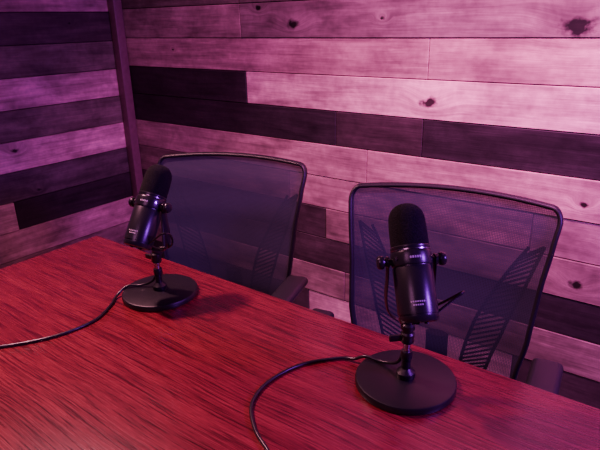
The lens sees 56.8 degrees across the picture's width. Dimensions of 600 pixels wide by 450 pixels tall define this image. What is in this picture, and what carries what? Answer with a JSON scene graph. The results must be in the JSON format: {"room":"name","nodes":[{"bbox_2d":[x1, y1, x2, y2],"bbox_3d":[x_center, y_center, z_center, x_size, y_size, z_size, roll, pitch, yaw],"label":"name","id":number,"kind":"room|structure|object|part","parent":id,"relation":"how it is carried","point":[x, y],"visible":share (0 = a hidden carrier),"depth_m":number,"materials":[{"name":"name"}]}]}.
{"room":"studio","nodes":[
{"label":"studio","id":0,"kind":"room"},
{"bbox_2d":[0,0,138,268],"bbox_3d":[-1.894,-0.543,1.792,0.080,2.600,3.097,14,25,35],"label":"wall","id":1,"kind":"structure","parent":0,"point":[65,179],"depth_m":2.73,"materials":[{"name":"brown wood"}]},
{"bbox_2d":[121,0,599,408],"bbox_3d":[0.638,-0.612,1.822,3.900,2.600,0.080,14,25,35],"label":"wall","id":2,"kind":"structure","parent":0,"point":[503,96],"depth_m":2.06,"materials":[{"name":"brown wood"}]},
{"bbox_2d":[107,0,151,253],"bbox_3d":[-0.936,-0.963,2.871,0.050,2.600,0.050,14,25,35],"label":"trim","id":3,"kind":"structure","parent":2,"relation":"attached to","point":[114,6],"depth_m":2.95,"materials":[{"name":"wood"}]},
{"bbox_3d":[-0.318,1.073,1.143,4.100,0.050,3.300,14,25,35],"label":"floor","id":4,"kind":"structure","parent":0,"visible":0},
{"bbox_2d":[157,152,307,302],"bbox_3d":[-0.280,0.341,1.616,0.598,0.995,0.594,5,21,17],"label":"office chair","id":5,"kind":"object","parent":4,"relation":"on","point":[233,217],"visible":0.41,"depth_m":1.71,"materials":[{"name":"black fabric"}]},
{"bbox_3d":[-0.077,0.319,1.526,0.141,0.299,0.250,5,21,17],"label":"armrest","id":6,"kind":"part","parent":5,"relation":"part of","materials":[{"name":"black plastic"}]},
{"bbox_2d":[0,236,599,449],"bbox_3d":[-0.110,0.738,0.882,2.100,0.750,1.055,14,25,35],"label":"conference table","id":7,"kind":"object","parent":4,"relation":"on","point":[187,376],"visible":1,"depth_m":1.03,"materials":[{"name":"brown wood"}]},
{"bbox_2d":[0,164,197,347],"bbox_3d":[-0.614,0.086,1.141,0.822,0.316,0.180,-14,24,-30],"label":"desk microphone","id":8,"kind":"object","parent":7,"relation":"on","point":[160,291],"visible":1,"depth_m":1.27,"materials":[{"name":"black metal"}]},
{"bbox_3d":[-0.340,0.162,1.353,0.180,0.016,0.180,9,23,27],"label":"plate","id":9,"kind":"part","parent":8,"relation":"part of","materials":[{"name":"black metal"}]},
{"bbox_2d":[249,203,464,449],"bbox_3d":[0.122,0.224,0.700,0.372,0.330,0.697,-4,20,-6],"label":"desk microphone","id":10,"kind":"object","parent":7,"relation":"on","point":[405,381],"visible":1,"depth_m":0.93,"materials":[{"name":"black metal"}]},
{"bbox_3d":[0.190,0.279,1.002,0.180,0.016,0.180,-4,20,-6],"label":"plate","id":11,"kind":"part","parent":10,"relation":"part of","materials":[{"name":"black metal"}]},
{"bbox_2d":[312,182,563,394],"bbox_3d":[0.244,0.464,1.249,0.598,0.995,0.594,9,23,26],"label":"office chair","id":12,"kind":"object","parent":4,"relation":"on","point":[499,248],"visible":0.48,"depth_m":1.30,"materials":[{"name":"black fabric"}]},
{"bbox_3d":[0.044,0.393,1.318,0.141,0.299,0.250,9,23,26],"label":"armrest","id":13,"kind":"part","parent":12,"relation":"part of","materials":[{"name":"black plastic"}]},
{"bbox_3d":[0.433,0.454,1.130,0.141,0.299,0.250,9,23,26],"label":"armrest","id":14,"kind":"part","parent":12,"relation":"part of","materials":[{"name":"black plastic"}]}
]}

